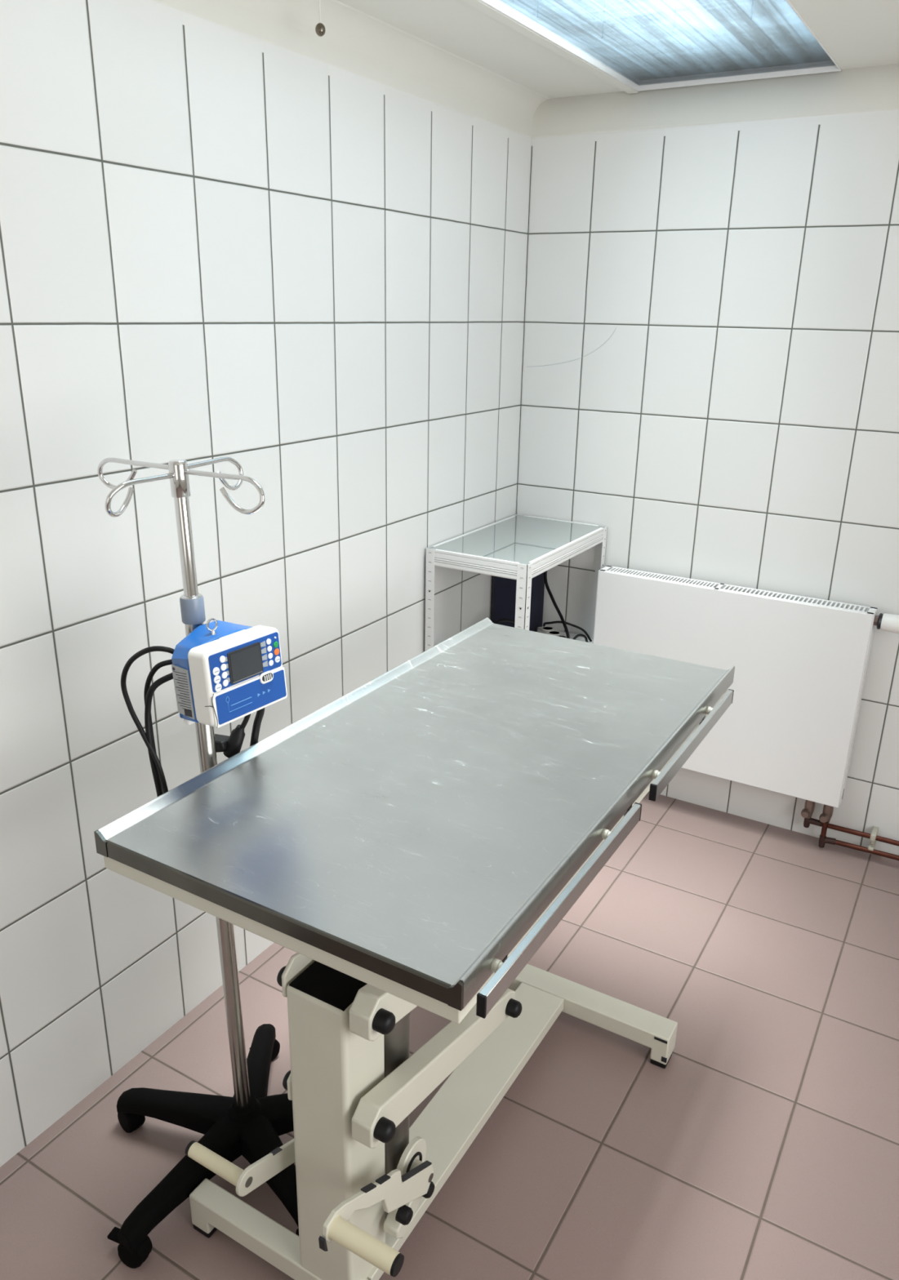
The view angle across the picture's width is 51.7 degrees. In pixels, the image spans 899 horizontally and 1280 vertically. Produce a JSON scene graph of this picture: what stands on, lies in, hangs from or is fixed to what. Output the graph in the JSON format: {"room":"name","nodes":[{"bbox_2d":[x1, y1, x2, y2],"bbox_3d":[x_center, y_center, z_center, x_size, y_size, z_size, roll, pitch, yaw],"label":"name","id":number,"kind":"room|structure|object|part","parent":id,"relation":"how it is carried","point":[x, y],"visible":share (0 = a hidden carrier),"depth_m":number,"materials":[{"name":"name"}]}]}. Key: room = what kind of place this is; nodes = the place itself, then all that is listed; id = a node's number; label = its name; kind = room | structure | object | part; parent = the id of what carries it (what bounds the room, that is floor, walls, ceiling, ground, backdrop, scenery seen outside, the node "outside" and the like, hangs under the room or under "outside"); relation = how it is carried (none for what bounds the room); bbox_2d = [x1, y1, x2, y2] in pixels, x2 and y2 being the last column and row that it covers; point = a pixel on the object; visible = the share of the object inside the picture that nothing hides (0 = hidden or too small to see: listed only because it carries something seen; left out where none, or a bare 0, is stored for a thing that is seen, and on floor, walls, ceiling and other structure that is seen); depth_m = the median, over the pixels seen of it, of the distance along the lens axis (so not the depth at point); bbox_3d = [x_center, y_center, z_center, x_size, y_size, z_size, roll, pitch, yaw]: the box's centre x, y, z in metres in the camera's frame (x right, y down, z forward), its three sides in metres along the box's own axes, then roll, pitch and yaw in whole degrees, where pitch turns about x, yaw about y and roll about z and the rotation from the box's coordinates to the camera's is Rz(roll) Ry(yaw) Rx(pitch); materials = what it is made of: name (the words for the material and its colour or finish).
{"room":"operating room","nodes":[
{"label":"operating room","id":0,"kind":"room"},
{"bbox_2d":[0,0,550,1167],"bbox_3d":[-0.843,-0.012,1.361,0.155,2.100,4.300,12,22,28],"label":"wall","id":1,"kind":"structure","parent":0,"point":[241,232],"depth_m":1.82,"materials":[{"name":"tile"}]},
{"bbox_2d":[0,791,898,1279],"bbox_3d":[0.249,1.275,1.057,2.800,0.080,4.400,12,22,28],"label":"floor","id":2,"kind":"structure","parent":0,"point":[765,1146],"depth_m":1.86,"materials":[{"name":"tile"}]},
{"bbox_2d":[97,457,298,1268],"bbox_3d":[-0.386,0.365,1.522,0.506,1.301,0.502,12,22,28],"label":"stand","id":3,"kind":"object","parent":2,"relation":"on","point":[250,1123],"visible":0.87,"depth_m":1.61,"materials":[{"name":"black plastic"}]},
{"bbox_3d":[-0.552,0.998,1.555,0.036,0.007,0.020,8,21,20],"label":"brake lever","id":4,"kind":"part","parent":3,"relation":"part of","materials":[{"name":"black plastic"}]},
{"bbox_3d":[-0.505,0.882,1.753,0.266,0.071,0.071,6,20,14],"label":"leg","id":5,"kind":"part","parent":3,"relation":"part of","materials":[{"name":"black plastic"}]},
{"bbox_3d":[-0.455,0.931,1.618,0.071,0.071,0.266,15,24,33],"label":"leg","id":6,"kind":"part","parent":3,"relation":"part of","materials":[{"name":"black plastic"}]},
{"bbox_2d":[171,617,287,728],"bbox_3d":[-0.343,0.038,1.397,0.133,0.155,0.151,12,22,28],"label":"pump","id":7,"kind":"object","parent":3,"relation":"attached to","point":[224,673],"visible":1,"depth_m":1.35,"materials":[{"name":"blue plastic"}]},
{"bbox_2d":[172,666,192,717],"bbox_3d":[-0.389,0.077,1.352,0.035,0.072,0.001,14,23,33],"label":"print","id":8,"kind":"object","parent":7,"relation":"attached to","point":[182,676],"depth_m":1.35},
{"bbox_2d":[120,645,264,796],"bbox_3d":[-0.401,0.141,1.476,0.198,0.320,0.097,-15,25,-37],"label":"lead","id":9,"kind":"object","parent":7,"relation":"attached to","point":[231,745],"visible":0.61,"depth_m":1.44,"materials":[{"name":"black rubber"}]},
{"bbox_3d":[-0.298,0.031,1.366,0.006,0.055,0.136,14,23,33],"label":"control panel","id":10,"kind":"part","parent":7,"relation":"part of","materials":[{"name":"blue plastic"}]},
{"bbox_3d":[-0.299,0.034,1.363,0.006,0.048,0.064,14,23,33],"label":"screen frame","id":11,"kind":"part","parent":7,"relation":"part of","materials":[{"name":"plastic"}]},
{"bbox_3d":[-0.297,0.054,1.369,0.001,0.001,0.058,14,23,33],"label":"screen trim","id":12,"kind":"part","parent":7,"relation":"part of","materials":[{"name":"white plastic"}]},
{"bbox_2d":[226,688,270,711],"bbox_3d":[-0.297,0.083,1.374,0.003,0.025,0.087,14,23,33],"label":"print","id":13,"kind":"object","parent":7,"relation":"attached to","point":[237,700],"depth_m":1.37},
{"bbox_3d":[-0.296,0.084,1.382,0.020,0.051,0.144,12,22,28],"label":"door","id":14,"kind":"part","parent":7,"relation":"part of","materials":[{"name":"blue plastic"}]},
{"bbox_3d":[-0.293,0.084,1.381,0.004,0.043,0.136,14,23,33],"label":"door panel","id":15,"kind":"part","parent":7,"relation":"part of","materials":[{"name":"blue plastic"}]},
{"bbox_3d":[-0.382,0.852,1.845,0.071,0.071,0.266,0,20,-3],"label":"leg","id":16,"kind":"part","parent":3,"relation":"part of","materials":[{"name":"black plastic"}]},
{"bbox_3d":[-0.299,0.930,1.631,0.071,0.071,0.245,-14,25,-37],"label":"leg","id":17,"kind":"part","parent":3,"relation":"part of","materials":[{"name":"black plastic"}]},
{"bbox_3d":[-0.252,0.883,1.764,0.266,0.071,0.071,-6,21,-19],"label":"leg","id":18,"kind":"part","parent":3,"relation":"part of","materials":[{"name":"black plastic"}]},
{"bbox_2d":[93,617,734,1279],"bbox_3d":[0.047,0.556,1.700,0.606,0.835,1.148,12,22,28],"label":"examination table","id":19,"kind":"object","parent":2,"relation":"on","point":[415,837],"visible":1,"depth_m":1.38,"materials":[{"name":"silver metal"}]},
{"bbox_3d":[-0.125,0.633,1.549,0.007,0.145,0.438,12,22,28],"label":"link arm","id":20,"kind":"part","parent":19,"relation":"part of","materials":[{"name":"beige paint"}]},
{"bbox_3d":[-0.121,0.458,1.486,0.007,0.146,0.438,12,22,28],"label":"link arm","id":21,"kind":"part","parent":19,"relation":"part of","materials":[{"name":"beige paint"}]},
{"bbox_3d":[-0.006,0.483,1.418,0.035,0.149,0.446,12,22,28],"label":"link arm","id":22,"kind":"part","parent":19,"relation":"part of","materials":[{"name":"beige paint"}]},
{"bbox_3d":[-0.061,0.839,1.488,0.010,0.080,0.080,12,22,28],"label":"cheek plate","id":23,"kind":"part","parent":19,"relation":"part of","materials":[{"name":"beige paint"}]},
{"bbox_3d":[0.046,0.194,1.585,0.566,0.044,1.093,12,22,28],"label":"frame","id":24,"kind":"part","parent":19,"relation":"part of","materials":[{"name":"beige paint"}]},
{"bbox_3d":[-0.009,0.658,1.480,0.035,0.148,0.446,12,22,28],"label":"link arm","id":25,"kind":"part","parent":19,"relation":"part of","materials":[{"name":"beige paint"}]},
{"bbox_3d":[0.156,0.321,1.179,0.010,0.027,0.476,12,22,28],"label":"rail","id":26,"kind":"part","parent":19,"relation":"part of","materials":[{"name":"metal"}]},
{"bbox_3d":[0.428,0.172,1.612,0.010,0.027,0.447,12,22,28],"label":"rail","id":27,"kind":"part","parent":19,"relation":"part of","materials":[{"name":"metal"}]},
{"bbox_2d":[424,514,607,651],"bbox_3d":[0.206,0.107,2.904,0.319,0.878,0.568,12,22,28],"label":"shelving rack","id":28,"kind":"object","parent":2,"relation":"on","point":[521,548],"depth_m":2.65,"materials":[{"name":"silver metal"}]},
{"bbox_3d":[-0.055,0.155,2.754,0.030,0.878,0.030,12,22,28],"label":"post","id":29,"kind":"part","parent":28,"relation":"part of","materials":[{"name":"silver metal"}]},
{"bbox_2d":[493,618,515,624],"bbox_3d":[0.155,-0.009,2.876,0.195,0.106,0.051,-11,23,-31],"label":"cable bundle","id":30,"kind":"object","parent":28,"relation":"on","point":[501,620],"visible":0.21,"depth_m":2.87,"materials":[{"name":"black rubber"}]},
{"bbox_3d":[0.214,-0.302,2.758,0.306,0.006,0.555,12,22,28],"label":"panel","id":31,"kind":"part","parent":28,"relation":"part of","materials":[{"name":"clear glass"}]},
{"bbox_2d":[492,572,544,631],"bbox_3d":[0.229,-0.166,3.040,0.109,0.300,0.161,12,22,28],"label":"storage box","id":32,"kind":"object","parent":28,"relation":"on","point":[504,588],"visible":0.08,"depth_m":3.00,"materials":[{"name":"plastic"}]},
{"bbox_3d":[0.193,0.209,2.617,0.030,0.878,0.030,12,22,28],"label":"post","id":33,"kind":"part","parent":28,"relation":"part of","materials":[{"name":"silver metal"}]},
{"bbox_2d":[542,626,553,630],"bbox_3d":[0.319,-0.038,3.014,0.038,0.002,0.038,-15,25,-38],"label":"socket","id":34,"kind":"object","parent":28,"relation":"attached to","point":[546,628],"depth_m":3.02,"materials":[{"name":"black plastic"}]},
{"bbox_3d":[0.336,-0.004,2.979,0.052,0.042,0.150,-7,21,-20],"label":"power strip","id":35,"kind":"part","parent":28,"relation":"part of","materials":[{"name":"white plastic"}]},
{"bbox_2d":[548,630,559,635],"bbox_3d":[0.335,-0.023,2.974,0.038,0.002,0.038,15,24,34],"label":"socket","id":36,"kind":"object","parent":28,"relation":"attached to","point":[550,632],"depth_m":2.97,"materials":[{"name":"black plastic"}]},
{"bbox_2d":[543,570,569,638],"bbox_3d":[0.348,-0.127,2.931,0.044,0.298,0.268,-3,20,-12],"label":"cable","id":37,"kind":"object","parent":28,"relation":"on","point":[549,593],"visible":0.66,"depth_m":2.98,"materials":[{"name":"black rubber"}]},
{"bbox_2d":[542,620,591,641],"bbox_3d":[0.380,-0.028,2.991,0.162,0.073,0.056,4,20,8],"label":"cable","id":38,"kind":"object","parent":28,"relation":"on","point":[557,621],"visible":0.94,"depth_m":3.00,"materials":[{"name":"black rubber"}]},
{"bbox_3d":[0.207,0.053,2.885,0.312,0.008,0.561,12,22,28],"label":"panel","id":39,"kind":"part","parent":28,"relation":"part of","materials":[{"name":"white paint"}]},
{"bbox_2d":[572,634,587,642],"bbox_3d":[0.403,0.007,2.935,0.017,0.046,0.127,16,24,35],"label":"cable","id":40,"kind":"object","parent":28,"relation":"on","point":[576,635],"visible":0.52,"depth_m":2.94,"materials":[{"name":"black rubber"}]},
{"bbox_3d":[0.467,0.059,3.054,0.030,0.878,0.030,12,22,28],"label":"post","id":41,"kind":"part","parent":28,"relation":"part of","materials":[{"name":"silver metal"}]},
{"bbox_2d":[337,0,898,98],"bbox_3d":[0.311,-0.725,0.329,2.545,0.016,4.200,12,22,28],"label":"ceiling","id":42,"kind":"structure","parent":0,"point":[855,33],"depth_m":2.03,"materials":[{"name":"paint"}]},
{"bbox_2d":[315,0,325,36],"bbox_3d":[-0.243,-1.181,1.738,0.019,0.089,0.019,12,22,28],"label":"pull cord","id":43,"kind":"object","parent":42,"relation":"hanging from","point":[320,29],"visible":1,"depth_m":1.74,"materials":[{"name":"white plastic"}]},
{"bbox_2d":[461,0,840,93],"bbox_3d":[0.269,-1.203,1.677,0.547,0.028,1.776,12,22,28],"label":"ceiling light","id":44,"kind":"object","parent":42,"relation":"attached to","point":[633,46],"depth_m":2.06,"materials":[{"name":"glass"}]},
{"bbox_2d":[515,63,898,855],"bbox_3d":[1.366,-0.354,2.438,2.800,2.100,0.101,12,22,28],"label":"wall","id":45,"kind":"structure","parent":0,"point":[736,423],"depth_m":2.61,"materials":[{"name":"tile"}]},
{"bbox_2d":[535,328,615,366],"bbox_3d":[0.366,-0.888,2.821,0.288,0.124,0.001,12,22,28],"label":"thread","id":46,"kind":"object","parent":45,"relation":"attached to","point":[615,329],"visible":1,"depth_m":2.83},
{"bbox_2d":[592,565,898,823],"bbox_3d":[0.853,0.175,2.801,0.891,0.675,0.071,12,22,28],"label":"radiator","id":47,"kind":"object","parent":45,"relation":"attached to","point":[788,726],"visible":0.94,"depth_m":2.71,"materials":[{"name":"white metal"}]},
{"bbox_3d":[0.828,0.118,2.836,0.776,0.566,0.009,12,22,28],"label":"water panel","id":48,"kind":"part","parent":47,"relation":"part of","materials":[{"name":"white metal"}]},
{"bbox_2d":[598,565,877,615],"bbox_3d":[0.818,-0.147,2.712,0.790,0.010,0.071,12,22,28],"label":"grille","id":49,"kind":"object","parent":47,"relation":"attached to","point":[624,575],"depth_m":2.69,"materials":[{"name":"white metal"}]},
{"bbox_2d":[867,826,878,853],"bbox_3d":[1.249,0.590,2.739,0.015,0.063,0.060,12,22,28],"label":"clip","id":50,"kind":"object","parent":45,"relation":"attached to","point":[874,831],"visible":0.97,"depth_m":2.72,"materials":[{"name":"white plastic"}]},
{"bbox_2d":[803,817,898,846],"bbox_3d":[1.701,0.683,2.463,1.462,0.042,0.018,12,22,28],"label":"pipe","id":51,"kind":"object","parent":50,"relation":"attached to","point":[806,822],"visible":0.9,"depth_m":2.74,"materials":[{"name":"orange metal"}]},
{"bbox_2d":[817,822,898,860],"bbox_3d":[1.722,0.710,2.457,1.411,0.088,0.026,12,22,28],"label":"pipe","id":52,"kind":"object","parent":50,"relation":"attached to","point":[823,839],"visible":1,"depth_m":2.75,"materials":[{"name":"orange metal"}]}
]}

